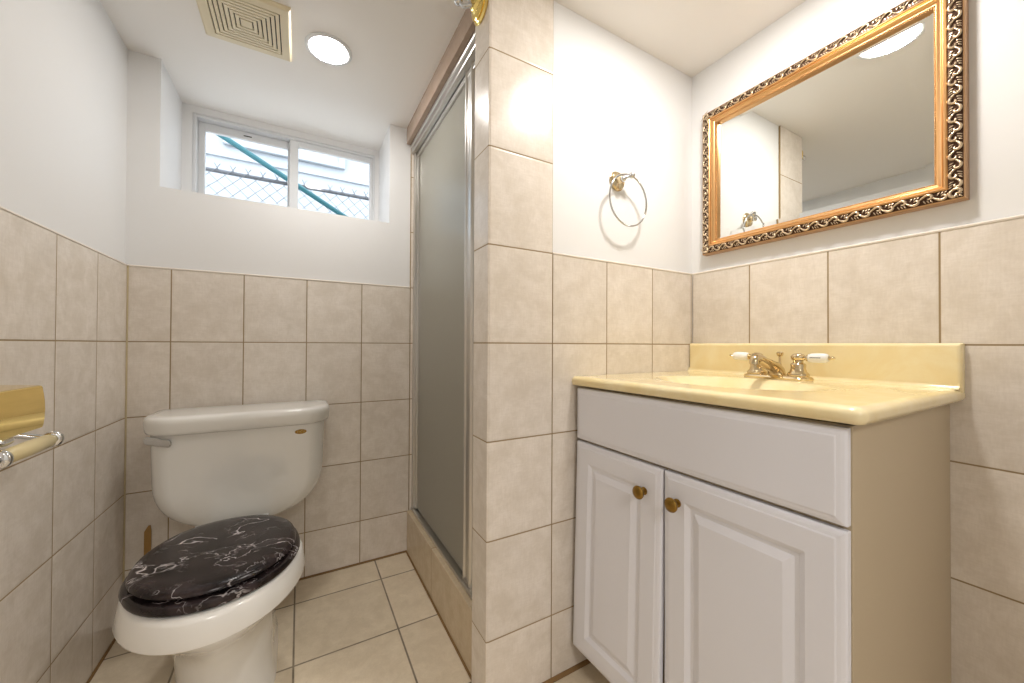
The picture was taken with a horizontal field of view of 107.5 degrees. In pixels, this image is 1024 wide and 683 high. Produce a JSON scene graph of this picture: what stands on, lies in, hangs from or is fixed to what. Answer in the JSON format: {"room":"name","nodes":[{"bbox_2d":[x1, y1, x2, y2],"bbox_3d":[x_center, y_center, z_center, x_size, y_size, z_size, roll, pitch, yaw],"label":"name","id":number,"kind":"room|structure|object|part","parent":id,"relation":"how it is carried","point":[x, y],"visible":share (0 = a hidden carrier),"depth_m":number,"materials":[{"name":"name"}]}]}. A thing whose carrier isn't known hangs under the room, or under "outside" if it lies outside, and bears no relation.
{"room":"bathroom","nodes":[
{"label":"bathroom","id":0,"kind":"room"},
{"bbox_2d":[0,0,127,682],"bbox_3d":[-0.785,-0.025,0.265,0.100,1.927,2.933,1,-1,-29],"label":"wall","id":1,"kind":"structure","parent":0,"point":[64,63],"depth_m":0.92,"materials":[{"name":"beige tile"}]},
{"bbox_2d":[0,385,64,469],"bbox_3d":[-0.914,0.147,0.676,0.090,0.132,0.188,1,-1,-29],"label":"toilet paper holder","id":2,"kind":"object","parent":1,"relation":"attached to","point":[22,407],"visible":1,"depth_m":0.67,"materials":[{"name":"gold metal"}]},
{"bbox_3d":[-0.877,0.191,0.609,0.089,0.044,0.023,0,-1,-20],"label":"roller arm","id":3,"kind":"part","parent":2,"relation":"part of","materials":[{"name":"silver metal"}]},
{"bbox_2d":[0,385,44,440],"bbox_3d":[-0.905,0.122,0.650,0.078,0.084,0.133,1,-1,-29],"label":"hood","id":4,"kind":"object","parent":2,"relation":"attached to","point":[22,407],"depth_m":0.67,"materials":[{"name":"gold metal"}]},
{"bbox_3d":[-0.953,0.192,0.743,0.089,0.044,0.023,1,-1,-39],"label":"roller arm","id":5,"kind":"part","parent":2,"relation":"part of","materials":[{"name":"silver metal"}]},
{"bbox_3d":[-0.682,0.339,0.171,0.008,1.198,2.473,1,-1,-29],"label":"tile panel","id":6,"kind":"part","parent":1,"relation":"part of","materials":[{"name":"tile"}]},
{"bbox_2d":[0,206,127,265],"bbox_3d":[-0.677,-0.261,0.177,0.007,0.007,2.473,1,-1,-29],"label":"trim","id":7,"kind":"structure","parent":1,"relation":"attached to","point":[1,207],"depth_m":0.88,"materials":[{"name":"white tile"}]},
{"bbox_2d":[86,638,115,682],"bbox_3d":[-0.681,0.937,0.168,0.010,0.010,2.473,1,-1,-29],"label":"trim","id":8,"kind":"structure","parent":1,"relation":"attached to","point":[114,639],"depth_m":1.10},
{"bbox_2d":[125,50,413,577],"bbox_3d":[-0.595,-0.011,1.802,1.761,1.927,0.277,1,-1,-29],"label":"wall","id":9,"kind":"structure","parent":0,"point":[196,339],"depth_m":1.48,"materials":[{"name":"beige tile"}]},
{"bbox_2d":[123,266,128,581],"bbox_3d":[-1.286,0.345,1.249,0.007,1.198,0.007,1,-1,-29],"label":"trim","id":10,"kind":"structure","parent":9,"relation":"attached to","point":[127,297],"depth_m":1.25,"materials":[{"name":"tile"}]},
{"bbox_2d":[144,525,151,554],"bbox_3d":[-1.236,0.770,1.272,0.018,0.290,0.006,1,-1,-29],"label":"wooden strip","id":11,"kind":"object","parent":9,"relation":"attached to","point":[148,532],"visible":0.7,"depth_m":1.27,"materials":[{"name":"beige wood"}]},
{"bbox_2d":[128,264,409,287],"bbox_3d":[-0.876,-0.251,1.487,0.940,0.007,0.007,1,-1,-29],"label":"trim","id":12,"kind":"structure","parent":9,"relation":"attached to","point":[128,264],"depth_m":1.43,"materials":[{"name":"white tile"}]},
{"bbox_2d":[181,102,378,220],"bbox_3d":[-1.037,-0.605,1.761,0.872,0.744,0.080,1,-1,-29],"label":"wall window","id":13,"kind":"structure","parent":9,"relation":"in","point":[188,110],"depth_m":1.63,"materials":[{"name":"white paint"}]},
{"bbox_2d":[192,113,374,219],"bbox_3d":[-1.030,-0.749,1.765,0.720,0.398,0.070,1,-1,-29],"label":"window","id":14,"kind":"structure","parent":13,"relation":"attached to","point":[202,124],"depth_m":1.72,"materials":[{"name":"white plastic"}]},
{"bbox_3d":[-1.183,-0.750,1.693,0.360,0.374,0.020,1,-1,-29],"label":"sash","id":15,"kind":"part","parent":14,"relation":"part of","materials":[{"name":"clear glass"}]},
{"bbox_3d":[-0.876,-0.747,1.833,0.364,0.374,0.022,1,-1,-29],"label":"sash","id":16,"kind":"part","parent":14,"relation":"part of","materials":[{"name":"white plastic"}]},
{"bbox_2d":[299,550,405,580],"bbox_3d":[-0.884,0.948,1.473,0.933,0.012,0.012,1,-1,-29],"label":"trim","id":17,"kind":"structure","parent":9,"relation":"attached to","point":[401,552],"depth_m":1.58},
{"bbox_2d":[90,552,609,682],"bbox_3d":[0.016,0.986,0.706,1.945,0.080,2.923,1,-1,-29],"label":"floor","id":18,"kind":"structure","parent":0,"point":[376,621],"depth_m":1.19,"materials":[{"name":"tile"}]},
{"bbox_2d":[112,400,329,682],"bbox_3d":[-0.799,0.589,1.077,0.524,0.714,0.767,1,-1,-29],"label":"toilet","id":19,"kind":"object","parent":18,"relation":"on","point":[207,597],"visible":1,"depth_m":1.00,"materials":[{"name":"white ceramic"}]},
{"bbox_3d":[-1.074,0.306,1.137,0.071,0.034,0.008,0,-1,-15],"label":"lever","id":20,"kind":"part","parent":19,"relation":"part of","materials":[{"name":"white plastic"}]},
{"bbox_3d":[-0.797,0.749,1.059,0.369,0.393,0.735,1,-1,-29],"label":"bowl","id":21,"kind":"part","parent":19,"relation":"part of","materials":[{"name":"white ceramic"}]},
{"bbox_3d":[-0.724,0.539,0.933,0.344,0.019,0.398,1,-1,-29],"label":"seat","id":22,"kind":"part","parent":19,"relation":"part of","materials":[{"name":"black stone"}]},
{"bbox_3d":[-0.724,0.517,0.933,0.324,0.019,0.370,1,-1,-29],"label":"seat lid","id":23,"kind":"part","parent":19,"relation":"part of","materials":[{"name":"black stone"}]},
{"bbox_3d":[-0.932,0.262,1.318,0.524,0.057,0.220,1,-1,-29],"label":"tank lid","id":24,"kind":"part","parent":19,"relation":"part of","materials":[{"name":"white ceramic"}]},
{"bbox_3d":[-0.936,0.454,1.322,0.486,0.326,0.184,1,-1,-29],"label":"tank","id":25,"kind":"part","parent":19,"relation":"part of","materials":[{"name":"white ceramic"}]},
{"bbox_2d":[407,510,471,675],"bbox_3d":[-0.240,0.858,1.399,0.115,0.186,0.766,1,-1,-29],"label":"shower curb","id":26,"kind":"object","parent":18,"relation":"on","point":[452,602],"visible":0.43,"depth_m":1.27,"materials":[{"name":"tile"}]},
{"bbox_2d":[406,550,471,681],"bbox_3d":[-0.290,0.950,1.370,0.011,0.011,0.766,1,-1,-29],"label":"trim","id":27,"kind":"structure","parent":26,"relation":"attached to","point":[415,569],"depth_m":1.26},
{"bbox_2d":[411,31,474,599],"bbox_3d":[-0.257,-0.068,1.394,0.056,1.666,0.764,1,-1,-29],"label":"shower door","id":28,"kind":"structure","parent":26,"relation":"on","point":[443,148],"depth_m":1.37,"materials":[{"name":"glass"}]},
{"bbox_3d":[-0.254,-0.051,1.402,0.006,1.595,0.716,1,-1,-29],"label":"glass","id":29,"kind":"part","parent":28,"relation":"part of","materials":[{"name":"beige glass"}]},
{"bbox_3d":[-0.250,-0.848,1.405,0.018,0.018,0.708,1,-1,-29],"label":"rail","id":30,"kind":"part","parent":28,"relation":"part of","materials":[{"name":"metal"}]},
{"bbox_2d":[573,387,950,682],"bbox_3d":[0.561,0.542,0.945,0.566,0.818,0.609,1,-1,-29],"label":"vanity cabinet","id":31,"kind":"object","parent":18,"relation":"on","point":[714,543],"visible":0.99,"depth_m":0.71,"materials":[{"name":"beige laminate"}]},
{"bbox_3d":[0.259,0.576,0.959,0.031,0.584,0.287,1,-1,-32],"label":"door","id":32,"kind":"part","parent":31,"relation":"part of","materials":[{"name":"white wood"}]},
{"bbox_3d":[0.297,0.348,0.869,0.028,0.031,0.031,1,-1,-29],"label":"knob","id":33,"kind":"part","parent":31,"relation":"part of","materials":[{"name":"gold metal"}]},
{"bbox_3d":[0.342,0.346,0.797,0.028,0.031,0.031,1,-1,-29],"label":"knob","id":34,"kind":"part","parent":31,"relation":"part of","materials":[{"name":"gold metal"}]},
{"bbox_3d":[0.367,0.502,0.835,0.019,0.744,0.578,1,-1,-32],"label":"frame","id":35,"kind":"part","parent":31,"relation":"part of","materials":[{"name":"beige laminate"}]},
{"bbox_3d":[0.351,0.208,0.828,0.019,0.152,0.606,1,-1,-32],"label":"drawer","id":36,"kind":"part","parent":31,"relation":"part of","materials":[{"name":"white wood"}]},
{"bbox_3d":[0.426,0.578,0.702,0.019,0.584,0.318,1,-1,-32],"label":"door","id":37,"kind":"part","parent":31,"relation":"part of","materials":[{"name":"white wood"}]},
{"bbox_2d":[572,343,964,424],"bbox_3d":[0.573,0.115,0.947,0.552,0.224,0.642,1,-1,-29],"label":"sink","id":38,"kind":"object","parent":31,"relation":"on","point":[865,383],"visible":0.9,"depth_m":0.86,"materials":[{"name":"yellow stone"}]},
{"bbox_2d":[729,352,834,380],"bbox_3d":[0.738,0.066,1.047,0.185,0.074,0.191,0,-1,15],"label":"faucet","id":39,"kind":"object","parent":38,"relation":"on","point":[758,362],"visible":1,"depth_m":1.00,"materials":[{"name":"gold metal"}]},
{"bbox_3d":[0.690,0.044,1.131,0.025,0.025,0.044,1,-1,-29],"label":"lever","id":40,"kind":"part","parent":39,"relation":"part of","materials":[{"name":"ceramic"}]},
{"bbox_3d":[0.712,0.062,1.092,0.050,0.061,0.050,1,-1,-29],"label":"handle","id":41,"kind":"part","parent":39,"relation":"part of","materials":[{"name":"gold metal"}]},
{"bbox_3d":[0.693,0.064,1.021,0.146,0.063,0.044,1,-1,-29],"label":"spout","id":42,"kind":"part","parent":39,"relation":"part of","materials":[{"name":"gold metal"}]},
{"bbox_3d":[0.738,0.097,1.046,0.060,0.012,0.170,1,-1,-29],"label":"plate","id":43,"kind":"part","parent":39,"relation":"part of","materials":[{"name":"gold metal"}]},
{"bbox_3d":[0.753,0.061,1.056,0.022,0.064,0.022,1,-1,-29],"label":"lift rod","id":44,"kind":"part","parent":39,"relation":"part of","materials":[{"name":"gold metal"}]},
{"bbox_3d":[0.763,0.062,1.001,0.050,0.061,0.050,1,-1,-29],"label":"handle","id":45,"kind":"part","parent":39,"relation":"part of","materials":[{"name":"gold metal"}]},
{"bbox_3d":[0.785,0.043,0.963,0.025,0.025,0.044,1,-1,-29],"label":"lever","id":46,"kind":"part","parent":39,"relation":"part of","materials":[{"name":"ceramic"}]},
{"bbox_3d":[0.734,0.541,0.702,0.504,0.818,0.016,1,-1,-29],"label":"panel","id":47,"kind":"part","parent":31,"relation":"part of","materials":[{"name":"beige laminate"}]},
{"bbox_2d":[407,8,474,144],"bbox_3d":[-0.248,-0.939,1.405,0.100,0.074,0.766,1,-1,-29],"label":"lintel","id":48,"kind":"object","parent":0,"point":[465,29],"visible":0.31,"depth_m":1.29,"materials":[{"name":"ceramic"}]},
{"bbox_2d":[99,0,805,150],"bbox_3d":[0.023,-1.031,0.727,1.945,0.100,2.933,1,-1,-29],"label":"ceiling","id":49,"kind":"structure","parent":0,"point":[397,47],"depth_m":1.25,"materials":[{"name":"paint"}]},
{"bbox_2d":[196,0,291,61],"bbox_3d":[-0.810,-0.975,1.147,0.236,0.013,0.236,1,-1,-29],"label":"ceiling vent","id":50,"kind":"object","parent":49,"relation":"in","point":[263,26],"visible":1,"depth_m":1.15,"materials":[{"name":"beige plastic"}]},
{"bbox_2d":[304,32,351,65],"bbox_3d":[-0.615,-0.974,1.260,0.144,0.010,0.144,1,-1,-29],"label":"recessed light","id":51,"kind":"object","parent":49,"relation":"in","point":[327,48],"visible":1,"depth_m":1.25,"materials":[{"name":"white plastic"}]},
{"bbox_2d":[472,0,691,682],"bbox_3d":[0.277,-0.012,1.204,0.832,1.927,0.092,1,-1,-29],"label":"wall partition","id":52,"kind":"structure","parent":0,"point":[564,103],"depth_m":1.06,"materials":[{"name":"white paint"}]},
{"bbox_2d":[454,0,487,25],"bbox_3d":[-0.111,-0.904,0.990,0.070,0.096,0.096,1,-1,-29],"label":"robe hook","id":53,"kind":"object","parent":52,"relation":"attached to","point":[478,8],"visible":1,"depth_m":0.99,"materials":[{"name":"gold metal"}]},
{"bbox_3d":[-0.081,-0.015,1.001,0.008,1.927,0.091,1,-1,-29],"label":"tile panel","id":54,"kind":"part","parent":52,"relation":"part of","materials":[{"name":"tile"}]},
{"bbox_2d":[542,659,590,682],"bbox_3d":[0.292,0.951,1.153,0.824,0.017,0.017,1,-1,-29],"label":"trim","id":55,"kind":"structure","parent":52,"relation":"attached to","point":[574,668],"depth_m":1.07,"materials":[{"name":"brown wood"}]},
{"bbox_2d":[553,252,691,274],"bbox_3d":[0.385,-0.247,1.214,0.622,0.007,0.007,1,-1,-29],"label":"trim","id":56,"kind":"structure","parent":52,"relation":"attached to","point":[555,253],"depth_m":1.18,"materials":[{"name":"white tile"}]},
{"bbox_2d":[609,171,646,226],"bbox_3d":[0.356,-0.448,1.179,0.165,0.182,0.049,1,-1,-29],"label":"towel ring","id":57,"kind":"object","parent":52,"relation":"attached to","point":[617,180],"visible":1,"depth_m":1.17,"materials":[{"name":"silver metal"}]},
{"bbox_3d":[0.361,-0.513,1.170,0.049,0.034,0.021,0,-1,-15],"label":"post","id":58,"kind":"part","parent":57,"relation":"part of","materials":[{"name":"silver metal"}]},
{"bbox_2d":[692,0,1023,682],"bbox_3d":[0.821,-0.009,1.173,0.100,1.927,2.933,1,-1,-29],"label":"wall","id":59,"kind":"structure","parent":0,"point":[965,285],"depth_m":0.81,"materials":[{"name":"white paint"}]},
{"bbox_2d":[690,343,964,392],"bbox_3d":[0.804,0.059,1.078,0.022,0.108,0.642,1,-1,-29],"label":"backsplash","id":60,"kind":"structure","parent":59,"relation":"attached to","point":[933,363],"depth_m":0.93,"materials":[{"name":"yellow stone"}]},
{"bbox_2d":[701,0,969,255],"bbox_3d":[0.821,-0.551,1.063,0.031,0.497,0.603,1,-1,-29],"label":"framed mirror","id":61,"kind":"object","parent":59,"relation":"attached to","point":[872,124],"visible":1,"depth_m":0.98,"materials":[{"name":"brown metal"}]},
{"bbox_2d":[692,214,1023,274],"bbox_3d":[1.055,-0.248,0.664,0.007,0.007,1.615,1,-1,-29],"label":"trim","id":62,"kind":"structure","parent":59,"relation":"attached to","point":[1022,215],"depth_m":0.92,"materials":[{"name":"white tile"}]},
{"bbox_3d":[0.845,-0.010,1.037,0.008,1.927,2.473,1,-1,-29],"label":"tile panel","id":63,"kind":"part","parent":59,"relation":"part of","materials":[{"name":"tile"}]},
{"label":"outside","id":64,"kind":"structure","parent":0,"visible":0},
{"bbox_3d":[-2.236,-0.376,3.959,8.000,0.120,4.910,1,-1,-29],"label":"ground","id":65,"kind":"structure","parent":64,"visible":0},
{"bbox_2d":[217,135,346,215],"bbox_3d":[-1.423,-1.021,2.142,2.079,1.155,0.028,1,-1,-29],"label":"pole","id":66,"kind":"object","parent":65,"relation":"on","point":[241,148],"visible":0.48,"depth_m":2.16,"materials":[{"name":"metal"}]},
{"bbox_2d":[205,132,368,219],"bbox_3d":[-1.799,-1.691,3.209,7.000,2.500,0.260,1,-1,-29],"label":"outdoor view","id":67,"kind":"structure","parent":65,"relation":"on","point":[313,167],"depth_m":3.06,"materials":[{"name":"white"}]},
{"bbox_3d":[-1.826,-1.747,3.065,0.850,0.490,0.035,1,-1,-29],"label":"window trim","id":68,"kind":"part","parent":67,"relation":"part of","materials":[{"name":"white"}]},
{"bbox_2d":[299,149,338,161],"bbox_3d":[-1.827,-1.747,3.068,0.750,0.390,0.010,1,-1,-29],"label":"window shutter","id":69,"kind":"object","parent":67,"relation":"hanging from","point":[304,153],"depth_m":3.16,"materials":[{"name":"white"}]},
{"bbox_2d":[205,163,368,218],"bbox_3d":[-1.288,-0.721,2.290,4.000,0.550,0.084,1,-1,-29],"label":"fence","id":70,"kind":"object","parent":65,"relation":"on","point":[216,170],"visible":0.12,"depth_m":2.20,"materials":[{"name":"metal"}]},
{"bbox_3d":[-1.276,-0.938,2.271,4.000,0.021,0.021,1,-1,-29],"label":"rail","id":71,"kind":"part","parent":70,"relation":"part of","materials":[{"name":"metal"}]}
]}

